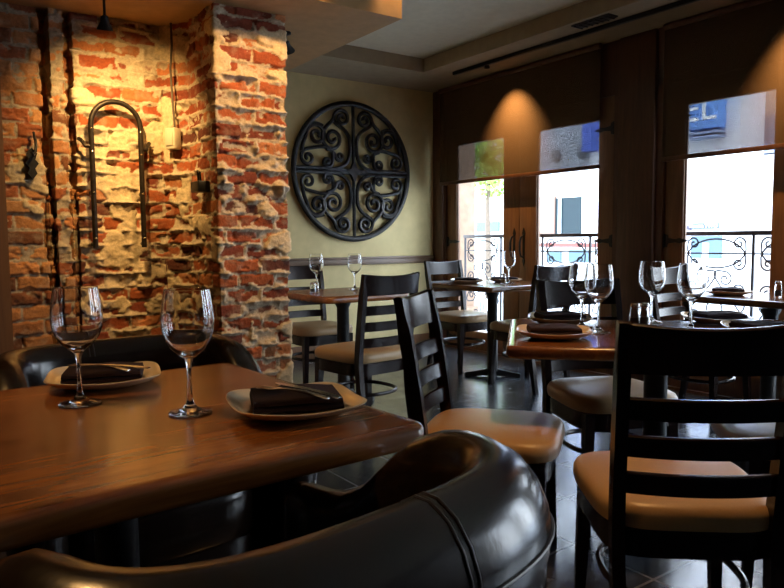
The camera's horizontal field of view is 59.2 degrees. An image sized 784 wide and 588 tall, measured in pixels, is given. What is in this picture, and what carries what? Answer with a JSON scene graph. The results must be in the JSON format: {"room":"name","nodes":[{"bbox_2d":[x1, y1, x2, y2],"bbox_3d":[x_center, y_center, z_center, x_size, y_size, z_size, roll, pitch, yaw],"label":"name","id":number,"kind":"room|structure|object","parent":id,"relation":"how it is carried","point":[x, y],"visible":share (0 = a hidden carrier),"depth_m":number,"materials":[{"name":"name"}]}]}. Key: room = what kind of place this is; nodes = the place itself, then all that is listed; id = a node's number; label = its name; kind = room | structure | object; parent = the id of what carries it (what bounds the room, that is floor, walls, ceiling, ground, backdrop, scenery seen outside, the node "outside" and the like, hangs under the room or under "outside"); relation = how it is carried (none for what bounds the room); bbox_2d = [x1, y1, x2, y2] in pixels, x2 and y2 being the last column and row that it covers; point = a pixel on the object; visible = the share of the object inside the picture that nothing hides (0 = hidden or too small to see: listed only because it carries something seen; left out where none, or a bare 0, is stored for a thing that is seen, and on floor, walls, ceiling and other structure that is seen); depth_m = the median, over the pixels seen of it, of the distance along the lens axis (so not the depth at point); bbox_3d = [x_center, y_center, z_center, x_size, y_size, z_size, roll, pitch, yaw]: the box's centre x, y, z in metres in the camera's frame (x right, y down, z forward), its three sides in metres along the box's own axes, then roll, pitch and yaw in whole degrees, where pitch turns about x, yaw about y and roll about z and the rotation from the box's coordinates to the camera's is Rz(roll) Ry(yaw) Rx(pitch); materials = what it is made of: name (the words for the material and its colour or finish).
{"room":"restaurant","nodes":[
{"label":"restaurant","id":0,"kind":"room"},
{"bbox_2d":[0,2,293,382],"bbox_3d":[-1.726,-0.371,4.275,1.340,2.299,2.291,-4,5,-35],"label":"wall","id":1,"kind":"structure","parent":0,"point":[232,240],"depth_m":3.65,"materials":[{"name":"brick"}]},
{"bbox_2d":[0,87,13,353],"bbox_3d":[-3.460,-0.215,2.499,3.615,2.290,0.220,-4,5,-35],"label":"trim","id":2,"kind":"structure","parent":1,"relation":"attached to","point":[6,326],"depth_m":3.44,"materials":[{"name":"brown wood"}]},
{"bbox_2d":[25,132,38,179],"bbox_3d":[-1.810,-0.701,3.474,0.060,0.242,0.086,-4,5,-35],"label":"wall hook","id":3,"kind":"object","parent":1,"relation":"attached to","point":[31,163],"visible":1,"depth_m":3.49,"materials":[{"name":"black metal"}]},
{"bbox_2d":[97,0,112,30],"bbox_3d":[-1.332,-1.324,3.194,0.074,0.217,0.081,-4,5,-35],"label":"spot lamp","id":4,"kind":"object","parent":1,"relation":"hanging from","point":[104,24],"visible":1,"depth_m":3.18,"materials":[{"name":"black metal"}]},
{"bbox_2d":[77,99,150,247],"bbox_3d":[-1.472,-0.641,3.694,0.379,0.784,0.068,-4,5,-35],"label":"yoke","id":5,"kind":"object","parent":1,"relation":"attached to","point":[98,106],"visible":1,"depth_m":3.63,"materials":[{"name":"black metal"}]},
{"bbox_2d":[165,23,180,149],"bbox_3d":[-1.212,-1.136,3.783,0.072,0.678,0.061,2,5,25],"label":"outlet box","id":6,"kind":"object","parent":1,"relation":"attached to","point":[172,135],"visible":1,"depth_m":3.78,"materials":[{"name":"beige plastic"}]},
{"bbox_2d":[191,170,209,192],"bbox_3d":[-1.004,-0.592,3.610,0.065,0.118,0.120,-4,5,-35],"label":"iron bracket","id":7,"kind":"object","parent":1,"relation":"attached to","point":[199,186],"visible":1,"depth_m":3.57,"materials":[{"name":"black metal"}]},
{"bbox_2d":[286,31,294,54],"bbox_3d":[-0.606,-1.438,3.972,0.073,0.122,0.102,1,5,19],"label":"spot lamp","id":8,"kind":"object","parent":1,"relation":"hanging from","point":[290,49],"visible":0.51,"depth_m":3.96,"materials":[{"name":"black metal"}]},
{"bbox_2d":[284,71,432,346],"bbox_3d":[-0.879,-0.748,6.307,3.450,2.720,0.100,-4,5,-35],"label":"wall","id":9,"kind":"structure","parent":0,"point":[409,111],"depth_m":6.66,"materials":[{"name":"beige paint"}]},
{"bbox_2d":[0,0,401,70],"bbox_3d":[-2.911,-1.637,3.192,5.450,0.430,2.550,-4,5,-35],"label":"ceiling","id":10,"kind":"structure","parent":9,"relation":"attached to","point":[317,28],"depth_m":3.63,"materials":[{"name":"paint"}]},
{"bbox_2d":[291,101,409,241],"bbox_3d":[-0.363,-1.156,6.534,1.318,1.318,0.041,-4,5,-35],"label":"wall medallion","id":11,"kind":"object","parent":9,"relation":"attached to","point":[327,170],"visible":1,"depth_m":6.50,"materials":[{"name":"black metal"}]},
{"bbox_2d":[288,44,423,84],"bbox_3d":[-0.667,-2.023,5.916,1.880,0.120,0.630,-4,5,-35],"label":"trim","id":12,"kind":"structure","parent":9,"relation":"attached to","point":[346,62],"depth_m":6.04,"materials":[{"name":"paint"}]},
{"bbox_2d":[291,333,428,360],"bbox_3d":[-0.679,0.537,6.468,2.730,0.130,0.019,-4,5,-35],"label":"baseboard","id":13,"kind":"structure","parent":9,"relation":"attached to","point":[417,337],"depth_m":6.42,"materials":[{"name":"brown wood"}]},
{"bbox_2d":[289,255,434,265],"bbox_3d":[-0.681,-0.297,6.396,2.730,0.075,0.033,-4,5,-35],"label":"trim","id":14,"kind":"structure","parent":9,"relation":"attached to","point":[419,258],"depth_m":6.75,"materials":[{"name":"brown wood"}]},
{"bbox_2d":[0,346,762,587],"bbox_3d":[-0.130,1.044,1.546,7.850,0.120,8.950,-4,5,-35],"label":"floor","id":15,"kind":"structure","parent":0,"point":[506,393],"depth_m":3.43,"materials":[{"name":"tile"}]},
{"bbox_2d":[0,334,316,566],"bbox_3d":[-0.717,0.552,1.975,0.797,0.801,0.714,-4,6,-38],"label":"tub chair","id":16,"kind":"object","parent":15,"relation":"on","point":[252,519],"visible":0.32,"depth_m":1.86,"materials":[{"name":"black leather"}]},
{"bbox_2d":[68,488,255,566],"bbox_3d":[-0.685,0.571,1.936,0.516,0.170,0.540,-4,6,-38],"label":"seat cushion","id":17,"kind":"object","parent":16,"relation":"on","point":[181,535],"depth_m":1.74,"materials":[{"name":"black leather"}]},
{"bbox_2d":[0,363,423,566],"bbox_3d":[-0.558,0.621,1.413,0.920,0.750,0.890,-4,6,-38],"label":"dining table","id":18,"kind":"object","parent":15,"relation":"on","point":[121,459],"visible":0.91,"depth_m":1.20,"materials":[{"name":"brown wood"}]},
{"bbox_2d":[50,286,102,407],"bbox_3d":[-0.677,0.112,1.488,0.105,0.255,0.105,-4,5,-35],"label":"wine glass","id":19,"kind":"object","parent":18,"relation":"on","point":[76,312],"visible":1,"depth_m":1.45,"materials":[{"name":"clear glass"}]},
{"bbox_2d":[50,286,102,352],"bbox_3d":[-0.678,0.055,1.483,0.105,0.142,0.105,-4,5,-35],"label":"bowl","id":20,"kind":"object","parent":19,"relation":"on","point":[76,312],"depth_m":1.44,"materials":[{"name":"clear glass"}]},
{"bbox_2d":[43,361,160,390],"bbox_3d":[-0.711,0.207,1.706,0.263,0.031,0.263,-2,5,-21],"label":"dinner plate","id":21,"kind":"object","parent":18,"relation":"on","point":[53,378],"visible":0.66,"depth_m":1.64,"materials":[{"name":"beige ceramic"}]},
{"bbox_2d":[60,362,143,383],"bbox_3d":[-0.711,0.193,1.705,0.178,0.028,0.148,-2,5,-17],"label":"napkin","id":22,"kind":"object","parent":21,"relation":"on","point":[89,374],"visible":0.88,"depth_m":1.65,"materials":[{"name":"fabric"}]},
{"bbox_2d":[68,363,129,370],"bbox_3d":[-0.713,0.176,1.678,0.195,0.009,0.025,2,5,25],"label":"fork","id":23,"kind":"object","parent":22,"relation":"on","point":[74,364],"visible":0.89,"depth_m":1.67,"materials":[{"name":"metal"}]},
{"bbox_2d":[81,364,150,368],"bbox_3d":[-0.690,0.176,1.694,0.210,0.005,0.019,1,5,14],"label":"knife","id":24,"kind":"object","parent":22,"relation":"on","point":[119,365],"visible":0.82,"depth_m":1.68,"materials":[{"name":"metal"}]},
{"bbox_2d":[160,287,213,417],"bbox_3d":[-0.413,0.117,1.401,0.105,0.255,0.105,-4,5,-35],"label":"wine glass","id":25,"kind":"object","parent":18,"relation":"on","point":[187,313],"visible":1,"depth_m":1.36,"materials":[{"name":"clear glass"}]},
{"bbox_2d":[160,287,213,358],"bbox_3d":[-0.414,0.060,1.397,0.105,0.142,0.105,-4,5,-35],"label":"bowl","id":26,"kind":"object","parent":25,"relation":"on","point":[187,313],"depth_m":1.36,"materials":[{"name":"clear glass"}]},
{"bbox_2d":[226,382,366,421],"bbox_3d":[-0.198,0.226,1.417,0.263,0.031,0.263,-2,5,-23],"label":"dinner plate","id":27,"kind":"object","parent":18,"relation":"on","point":[238,400],"visible":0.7,"depth_m":1.38,"materials":[{"name":"beige ceramic"}]},
{"bbox_2d":[249,384,343,413],"bbox_3d":[-0.198,0.211,1.416,0.178,0.028,0.148,-2,5,-14],"label":"napkin","id":28,"kind":"object","parent":27,"relation":"on","point":[263,401],"visible":0.82,"depth_m":1.36,"materials":[{"name":"fabric"}]},
{"bbox_2d":[256,385,329,398],"bbox_3d":[-0.201,0.195,1.389,0.195,0.009,0.025,3,6,37],"label":"fork","id":29,"kind":"object","parent":28,"relation":"on","point":[264,387],"visible":1,"depth_m":1.38,"materials":[{"name":"metal"}]},
{"bbox_2d":[275,382,341,398],"bbox_3d":[-0.177,0.195,1.407,0.210,0.005,0.019,4,6,44],"label":"knife","id":30,"kind":"object","parent":28,"relation":"on","point":[328,394],"visible":0.98,"depth_m":1.39,"materials":[{"name":"metal"}]},
{"bbox_2d":[0,430,554,587],"bbox_3d":[-0.189,0.625,0.999,0.797,0.801,0.714,-5,6,-43],"label":"tub chair","id":31,"kind":"object","parent":15,"relation":"on","point":[450,508],"visible":1,"depth_m":0.77,"materials":[{"name":"black leather"}]},
{"bbox_2d":[288,265,354,388],"bbox_3d":[-0.589,0.241,5.184,0.452,0.919,0.542,-4,5,-35],"label":"chair","id":32,"kind":"object","parent":15,"relation":"on","point":[305,334],"visible":0.56,"depth_m":5.07,"materials":[{"name":"brown wood"}]},
{"bbox_2d":[287,287,407,400],"bbox_3d":[-0.336,0.357,4.762,0.660,0.750,0.700,-4,5,-35],"label":"dining table","id":33,"kind":"object","parent":15,"relation":"on","point":[342,298],"visible":0.53,"depth_m":4.65,"materials":[{"name":"brown wood"}]},
{"bbox_2d":[310,282,315,292],"bbox_3d":[-0.529,-0.043,4.609,0.042,0.074,0.042,-4,5,-35],"label":"shaker","id":34,"kind":"object","parent":33,"relation":"on","point":[312,284],"visible":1,"depth_m":4.59,"materials":[{"name":"clear glass"}]},
{"bbox_2d":[309,254,323,289],"bbox_3d":[-0.534,-0.155,4.878,0.105,0.255,0.105,-4,5,-35],"label":"wine glass","id":35,"kind":"object","parent":33,"relation":"on","point":[316,262],"visible":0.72,"depth_m":4.83,"materials":[{"name":"clear glass"}]},
{"bbox_2d":[309,254,323,273],"bbox_3d":[-0.535,-0.211,4.874,0.105,0.142,0.105,-4,5,-35],"label":"bowl","id":36,"kind":"object","parent":35,"relation":"on","point":[316,262],"depth_m":4.83,"materials":[{"name":"clear glass"}]},
{"bbox_2d":[315,281,318,292],"bbox_3d":[-0.515,-0.048,4.668,0.042,0.074,0.042,-4,5,-35],"label":"shaker","id":37,"kind":"object","parent":33,"relation":"on","point":[317,283],"visible":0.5,"depth_m":4.65,"materials":[{"name":"clear glass"}]},
{"bbox_2d":[347,254,361,289],"bbox_3d":[-0.264,-0.157,4.885,0.105,0.255,0.105,-4,5,-35],"label":"wine glass","id":38,"kind":"object","parent":33,"relation":"on","point":[354,261],"visible":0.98,"depth_m":4.84,"materials":[{"name":"clear glass"}]},
{"bbox_2d":[347,254,361,273],"bbox_3d":[-0.264,-0.213,4.880,0.105,0.142,0.105,-4,5,-35],"label":"bowl","id":39,"kind":"object","parent":38,"relation":"on","point":[354,261],"depth_m":4.84,"materials":[{"name":"clear glass"}]},
{"bbox_2d":[315,272,419,418],"bbox_3d":[-0.151,0.330,4.012,0.452,0.919,0.542,-4,6,-41],"label":"chair","id":40,"kind":"object","parent":15,"relation":"on","point":[361,358],"visible":0.75,"depth_m":3.83,"materials":[{"name":"brown wood"}]},
{"bbox_2d":[424,260,486,374],"bbox_3d":[0.582,0.178,5.880,0.452,0.919,0.542,-4,5,-35],"label":"chair","id":41,"kind":"object","parent":15,"relation":"on","point":[462,321],"visible":0.72,"depth_m":5.88,"materials":[{"name":"brown wood"}]},
{"bbox_2d":[393,288,564,587],"bbox_3d":[0.303,0.457,2.344,0.542,0.919,0.452,1,5,18],"label":"chair","id":42,"kind":"object","parent":15,"relation":"on","point":[537,437],"visible":0.62,"depth_m":2.31,"materials":[{"name":"brown wood"}]},
{"bbox_2d":[432,280,530,381],"bbox_3d":[0.803,0.289,5.521,0.700,0.750,0.700,-4,5,-35],"label":"dining table","id":43,"kind":"object","parent":15,"relation":"on","point":[492,289],"visible":0.75,"depth_m":5.47,"materials":[{"name":"dark polished wood"},{"name":"black iron"}]},
{"bbox_2d":[450,278,482,283],"bbox_3d":[0.605,-0.105,5.560,0.263,0.031,0.263,0,4,0],"label":"dinner plate","id":44,"kind":"object","parent":43,"relation":"on","point":[452,279],"visible":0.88,"depth_m":5.46,"materials":[{"name":"beige ceramic"}]},
{"bbox_2d":[455,277,479,280],"bbox_3d":[0.605,-0.119,5.559,0.178,0.028,0.148,1,5,17],"label":"napkin","id":45,"kind":"object","parent":44,"relation":"on","point":[458,278],"visible":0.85,"depth_m":5.50,"materials":[{"name":"fabric"}]},
{"bbox_2d":[501,273,505,283],"bbox_3d":[0.884,-0.124,5.474,0.042,0.080,0.042,-4,5,-35],"label":"shaker","id":46,"kind":"object","parent":43,"relation":"on","point":[503,276],"visible":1,"depth_m":5.46,"materials":[{"name":"clear glass"}]},
{"bbox_2d":[488,277,520,281],"bbox_3d":[0.924,-0.115,5.662,0.263,0.031,0.263,0,4,0],"label":"dinner plate","id":47,"kind":"object","parent":43,"relation":"on","point":[489,278],"visible":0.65,"depth_m":5.56,"materials":[{"name":"beige ceramic"}]},
{"bbox_2d":[491,276,517,279],"bbox_3d":[0.924,-0.129,5.660,0.178,0.028,0.148,-2,5,-17],"label":"napkin","id":48,"kind":"object","parent":47,"relation":"on","point":[499,277],"visible":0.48,"depth_m":5.61,"materials":[{"name":"fabric"}]},
{"bbox_2d":[502,251,515,282],"bbox_3d":[0.932,-0.214,5.501,0.105,0.255,0.105,-4,5,-35],"label":"wine glass","id":49,"kind":"object","parent":43,"relation":"on","point":[508,258],"visible":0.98,"depth_m":5.46,"materials":[{"name":"clear glass"}]},
{"bbox_2d":[502,251,515,268],"bbox_3d":[0.932,-0.271,5.497,0.105,0.142,0.105,-4,5,-35],"label":"bowl","id":50,"kind":"object","parent":49,"relation":"on","point":[508,258],"depth_m":5.46,"materials":[{"name":"clear glass"}]},
{"bbox_2d":[488,264,570,394],"bbox_3d":[1.035,0.233,5.132,0.452,0.919,0.542,-4,5,-35],"label":"chair","id":51,"kind":"object","parent":15,"relation":"on","point":[499,330],"visible":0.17,"depth_m":4.94,"materials":[{"name":"brown wood"}]},
{"bbox_2d":[535,278,677,453],"bbox_3d":[0.900,0.405,2.947,0.452,0.919,0.542,-1,5,-13],"label":"chair","id":52,"kind":"object","parent":15,"relation":"on","point":[585,403],"visible":0.42,"depth_m":2.92,"materials":[{"name":"brown wood"}]},
{"bbox_2d":[506,319,726,436],"bbox_3d":[0.982,0.518,2.583,1.080,0.750,0.820,0,5,11],"label":"dining table","id":53,"kind":"object","parent":15,"relation":"on","point":[592,347],"visible":0.27,"depth_m":2.37,"materials":[{"name":"brown wood"}]},
{"bbox_2d":[516,324,592,339],"bbox_3d":[0.576,0.138,2.459,0.263,0.031,0.263,0,5,11],"label":"dinner plate","id":54,"kind":"object","parent":53,"relation":"on","point":[521,329],"visible":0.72,"depth_m":2.37,"materials":[{"name":"beige ceramic"}]},
{"bbox_2d":[526,323,582,334],"bbox_3d":[0.576,0.124,2.458,0.178,0.028,0.148,0,4,6],"label":"napkin","id":55,"kind":"object","parent":54,"relation":"on","point":[537,328],"visible":0.95,"depth_m":2.40,"materials":[{"name":"fabric"}]},
{"bbox_2d":[528,312,592,323],"bbox_3d":[0.701,0.104,2.882,0.263,0.031,0.263,0,5,11],"label":"dinner plate","id":56,"kind":"object","parent":53,"relation":"on","point":[589,317],"visible":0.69,"depth_m":2.78,"materials":[{"name":"beige ceramic"}]},
{"bbox_2d":[534,311,586,319],"bbox_3d":[0.701,0.090,2.881,0.178,0.028,0.148,-1,4,-6],"label":"napkin","id":57,"kind":"object","parent":56,"relation":"on","point":[557,315],"visible":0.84,"depth_m":2.81,"materials":[{"name":"fabric"}]},
{"bbox_2d":[538,311,583,313],"bbox_3d":[0.699,0.073,2.854,0.195,0.009,0.025,3,6,36],"label":"fork","id":58,"kind":"object","parent":57,"relation":"on","point":[538,311],"visible":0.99,"depth_m":2.84,"materials":[{"name":"metal"}]},
{"bbox_2d":[568,263,594,328],"bbox_3d":[0.745,0.006,2.704,0.105,0.255,0.105,-4,5,-35],"label":"wine glass","id":59,"kind":"object","parent":53,"relation":"on","point":[577,270],"visible":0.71,"depth_m":2.67,"materials":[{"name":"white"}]},
{"bbox_2d":[568,263,594,298],"bbox_3d":[0.745,-0.050,2.700,0.105,0.142,0.105,-4,5,-35],"label":"bowl","id":60,"kind":"object","parent":59,"relation":"on","point":[577,270],"depth_m":2.66,"materials":[{"name":"clear glass"}]},
{"bbox_2d":[584,264,613,333],"bbox_3d":[0.765,0.017,2.555,0.105,0.255,0.105,-4,5,-35],"label":"wine glass","id":61,"kind":"object","parent":53,"relation":"on","point":[599,278],"visible":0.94,"depth_m":2.52,"materials":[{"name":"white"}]},
{"bbox_2d":[584,264,613,302],"bbox_3d":[0.765,-0.039,2.550,0.105,0.142,0.105,-4,5,-35],"label":"bowl","id":62,"kind":"object","parent":61,"relation":"on","point":[599,278],"depth_m":2.51,"materials":[{"name":"clear glass"}]},
{"bbox_2d":[629,303,640,322],"bbox_3d":[0.956,0.082,2.715,0.042,0.098,0.042,-4,5,-35],"label":"shaker","id":63,"kind":"object","parent":53,"relation":"on","point":[634,315],"visible":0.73,"depth_m":2.70,"materials":[{"name":"clear glass"}]},
{"bbox_2d":[640,302,649,324],"bbox_3d":[0.998,0.081,2.730,0.042,0.098,0.042,-4,5,-35],"label":"shaker","id":64,"kind":"object","parent":53,"relation":"on","point":[644,307],"visible":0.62,"depth_m":2.71,"materials":[{"name":"clear glass"}]},
{"bbox_2d":[639,261,665,322],"bbox_3d":[1.077,-0.009,2.859,0.105,0.255,0.105,-4,5,-35],"label":"wine glass","id":65,"kind":"object","parent":53,"relation":"on","point":[652,274],"visible":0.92,"depth_m":2.82,"materials":[{"name":"clear glass"}]},
{"bbox_2d":[639,261,665,295],"bbox_3d":[1.077,-0.065,2.854,0.105,0.142,0.105,-4,5,-35],"label":"bowl","id":66,"kind":"object","parent":65,"relation":"on","point":[652,274],"depth_m":2.81,"materials":[{"name":"clear glass"}]},
{"bbox_2d":[677,263,706,327],"bbox_3d":[1.124,0.012,2.590,0.105,0.255,0.105,-4,5,-35],"label":"wine glass","id":67,"kind":"object","parent":53,"relation":"on","point":[691,277],"visible":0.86,"depth_m":2.55,"materials":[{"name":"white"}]},
{"bbox_2d":[677,263,706,300],"bbox_3d":[1.124,-0.044,2.585,0.105,0.142,0.105,-4,5,-35],"label":"bowl","id":68,"kind":"object","parent":67,"relation":"on","point":[691,277],"depth_m":2.55,"materials":[{"name":"clear glass"}]},
{"bbox_2d":[680,312,755,323],"bbox_3d":[1.346,0.101,2.857,0.263,0.031,0.263,0,5,11],"label":"dinner plate","id":69,"kind":"object","parent":53,"relation":"on","point":[700,320],"visible":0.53,"depth_m":2.77,"materials":[{"name":"beige ceramic"}]},
{"bbox_2d":[687,311,747,319],"bbox_3d":[1.346,0.087,2.856,0.178,0.028,0.148,-1,5,-9],"label":"napkin","id":70,"kind":"object","parent":69,"relation":"on","point":[722,315],"visible":0.89,"depth_m":2.79,"materials":[{"name":"fabric"}]},
{"bbox_2d":[694,310,745,312],"bbox_3d":[1.344,0.070,2.830,0.195,0.009,0.025,3,5,34],"label":"fork","id":71,"kind":"object","parent":70,"relation":"on","point":[694,310],"visible":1,"depth_m":2.82,"materials":[{"name":"metal"}]},
{"bbox_2d":[721,321,735,327],"bbox_3d":[1.356,0.128,2.518,0.263,0.031,0.263,0,5,11],"label":"dinner plate","id":72,"kind":"object","parent":53,"relation":"on","point":[724,323],"visible":0.12,"depth_m":2.62,"materials":[{"name":"beige ceramic"}]},
{"bbox_2d":[729,319,783,327],"bbox_3d":[1.356,0.114,2.517,0.178,0.028,0.148,-1,5,-12],"label":"napkin","id":73,"kind":"object","parent":72,"relation":"on","point":[738,324],"visible":0.62,"depth_m":2.49,"materials":[{"name":"fabric"}]},
{"bbox_2d":[737,320,783,321],"bbox_3d":[1.354,0.097,2.491,0.195,0.009,0.025,2,5,31],"label":"fork","id":74,"kind":"object","parent":73,"relation":"on","point":[737,320],"visible":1,"depth_m":2.49,"materials":[{"name":"metal"}]},
{"bbox_2d":[573,320,783,587],"bbox_3d":[0.722,0.498,1.770,0.452,0.919,0.542,0,4,5],"label":"chair","id":75,"kind":"object","parent":15,"relation":"on","point":[646,496],"visible":1,"depth_m":1.57,"materials":[{"name":"brown wood"}]},
{"bbox_2d":[648,266,750,424],"bbox_3d":[1.917,0.289,4.328,0.452,0.919,0.542,-4,5,-35],"label":"chair","id":76,"kind":"object","parent":15,"relation":"on","point":[671,272],"visible":0.22,"depth_m":4.42,"materials":[{"name":"brown wood"}]},
{"bbox_2d":[681,292,783,398],"bbox_3d":[2.230,0.391,4.082,0.580,0.750,0.800,-4,5,-35],"label":"dining table","id":77,"kind":"object","parent":15,"relation":"on","point":[770,306],"visible":0.5,"depth_m":4.03,"materials":[{"name":"brown wood"}]},
{"bbox_2d":[705,289,754,295],"bbox_3d":[2.057,-0.011,4.224,0.263,0.031,0.263,0,4,0],"label":"dinner plate","id":78,"kind":"object","parent":77,"relation":"on","point":[723,293],"visible":0.79,"depth_m":4.13,"materials":[{"name":"beige ceramic"}]},
{"bbox_2d":[712,287,744,291],"bbox_3d":[2.056,-0.025,4.223,0.178,0.028,0.148,2,5,24],"label":"napkin","id":79,"kind":"object","parent":78,"relation":"on","point":[726,289],"visible":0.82,"depth_m":4.17,"materials":[{"name":"fabric"}]},
{"bbox_2d":[774,281,782,296],"bbox_3d":[2.266,-0.031,4.045,0.042,0.095,0.042,-4,5,-35],"label":"shaker","id":80,"kind":"object","parent":77,"relation":"on","point":[778,288],"visible":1,"depth_m":4.03,"materials":[{"name":"clear glass"}]},
{"bbox_2d":[711,422,775,587],"bbox_3d":[1.369,0.454,2.276,0.542,0.919,0.452,0,5,12],"label":"chair","id":81,"kind":"object","parent":15,"relation":"on","point":[750,430],"visible":0.16,"depth_m":2.18,"materials":[{"name":"brown wood"}]},
{"bbox_2d":[346,0,585,58],"bbox_3d":[-0.151,-1.778,1.325,7.850,0.100,8.950,-4,5,-35],"label":"ceiling","id":82,"kind":"structure","parent":0,"point":[426,28],"depth_m":5.17,"materials":[{"name":"paint"}]},
{"bbox_2d":[433,27,742,399],"bbox_3d":[3.029,-0.504,3.592,0.180,2.640,8.850,-4,5,-35],"label":"wall","id":83,"kind":"structure","parent":0,"point":[632,67],"depth_m":5.16,"materials":[{"name":"brown wood"}]},
{"bbox_2d":[446,177,519,353],"bbox_3d":[0.848,-0.541,6.630,0.114,2.188,1.012,-4,5,-35],"label":"door","id":84,"kind":"structure","parent":83,"relation":"in","point":[511,194],"depth_m":6.39,"materials":[{"name":"brown wood"}]},
{"bbox_2d":[438,43,602,185],"bbox_3d":[1.045,-1.510,6.134,0.044,0.955,1.968,-4,5,-35],"label":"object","id":85,"kind":"object","parent":83,"relation":"attached to","point":[541,117],"visible":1,"depth_m":5.98,"materials":[{"name":"fabric"}]},
{"bbox_2d":[384,0,746,92],"bbox_3d":[2.777,-1.845,3.317,0.770,0.120,8.850,-4,5,-35],"label":"ceiling","id":86,"kind":"structure","parent":83,"relation":"attached to","point":[439,68],"depth_m":5.23,"materials":[{"name":"paint"}]},
{"bbox_2d":[661,0,783,161],"bbox_3d":[2.503,-1.359,4.060,0.044,0.955,2.028,-4,5,-35],"label":"window shade","id":87,"kind":"object","parent":86,"relation":"attached to","point":[723,94],"visible":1,"depth_m":4.52,"materials":[{"name":"fabric"}]},
{"bbox_2d":[518,96,614,373],"bbox_3d":[1.433,-0.480,5.797,0.114,2.188,1.012,-4,5,-35],"label":"door","id":88,"kind":"structure","parent":83,"relation":"in","point":[529,241],"depth_m":5.50,"materials":[{"name":"brown wood"}]},
{"bbox_2d":[453,0,699,74],"bbox_3d":[1.902,-1.830,4.301,0.056,0.049,4.660,-4,5,-35],"label":"rail","id":89,"kind":"object","parent":83,"relation":"attached to","point":[680,3],"visible":1,"depth_m":5.01,"materials":[{"name":"black metal"}]},
{"bbox_2d":[571,13,617,28],"bbox_3d":[1.394,-1.877,4.761,0.100,0.020,0.320,-4,5,-35],"label":"air vent","id":90,"kind":"object","parent":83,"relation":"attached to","point":[606,17],"visible":1,"depth_m":4.74,"materials":[{"name":"metal"}]},
{"bbox_2d":[662,149,783,399],"bbox_3d":[2.254,-0.395,4.629,0.114,2.188,0.972,-4,5,-35],"label":"door","id":91,"kind":"structure","parent":83,"relation":"in","point":[674,238],"depth_m":4.88,"materials":[{"name":"brown wood"}]},
{"label":"outside","id":92,"kind":"structure","parent":0,"visible":0},
{"bbox_2d":[474,291,768,331],"bbox_3d":[8.168,-0.226,18.582,25.350,0.330,39.000,-4,5,-35],"label":"street","id":93,"kind":"structure","parent":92,"point":[699,306],"depth_m":11.08,"materials":[{"name":"white"}]},
{"bbox_2d":[460,182,478,310],"bbox_3d":[0.831,-1.286,8.795,0.430,3.420,0.362,-4,5,-35],"label":"pier","id":94,"kind":"structure","parent":93,"relation":"on","point":[467,190],"depth_m":8.75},
{"bbox_2d":[475,179,503,297],"bbox_3d":[1.830,-1.579,12.991,1.144,3.402,0.915,-4,5,-35],"label":"street tree","id":95,"kind":"object","parent":93,"relation":"on","point":[488,193],"visible":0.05,"depth_m":12.99,"materials":[{"name":"green plant"}]},
{"bbox_2d":[463,233,597,331],"bbox_3d":[1.401,0.014,6.441,0.044,1.146,2.190,-4,5,-35],"label":"balcony railing","id":96,"kind":"object","parent":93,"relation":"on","point":[590,235],"visible":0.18,"depth_m":6.41,"materials":[{"name":"metal"}]},
{"bbox_2d":[474,169,598,279],"bbox_3d":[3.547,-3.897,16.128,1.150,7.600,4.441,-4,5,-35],"label":"building","id":97,"kind":"structure","parent":93,"relation":"on","point":[568,200],"depth_m":15.44,"materials":[{"name":"paint"}]},
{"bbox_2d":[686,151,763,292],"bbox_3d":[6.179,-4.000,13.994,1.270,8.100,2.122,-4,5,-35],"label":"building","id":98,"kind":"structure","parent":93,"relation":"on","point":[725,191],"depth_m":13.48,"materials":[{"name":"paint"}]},
{"bbox_2d":[684,230,770,318],"bbox_3d":[2.839,0.163,4.396,0.044,1.146,2.200,-4,5,-35],"label":"balcony railing","id":99,"kind":"object","parent":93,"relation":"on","point":[764,232],"visible":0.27,"depth_m":4.90,"materials":[{"name":"metal"}]},
{"bbox_2d":[759,150,773,290],"bbox_3d":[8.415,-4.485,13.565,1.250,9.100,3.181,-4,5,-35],"label":"building","id":100,"kind":"structure","parent":93,"relation":"on","point":[768,160],"depth_m":14.08,"materials":[{"name":"grey paint"}]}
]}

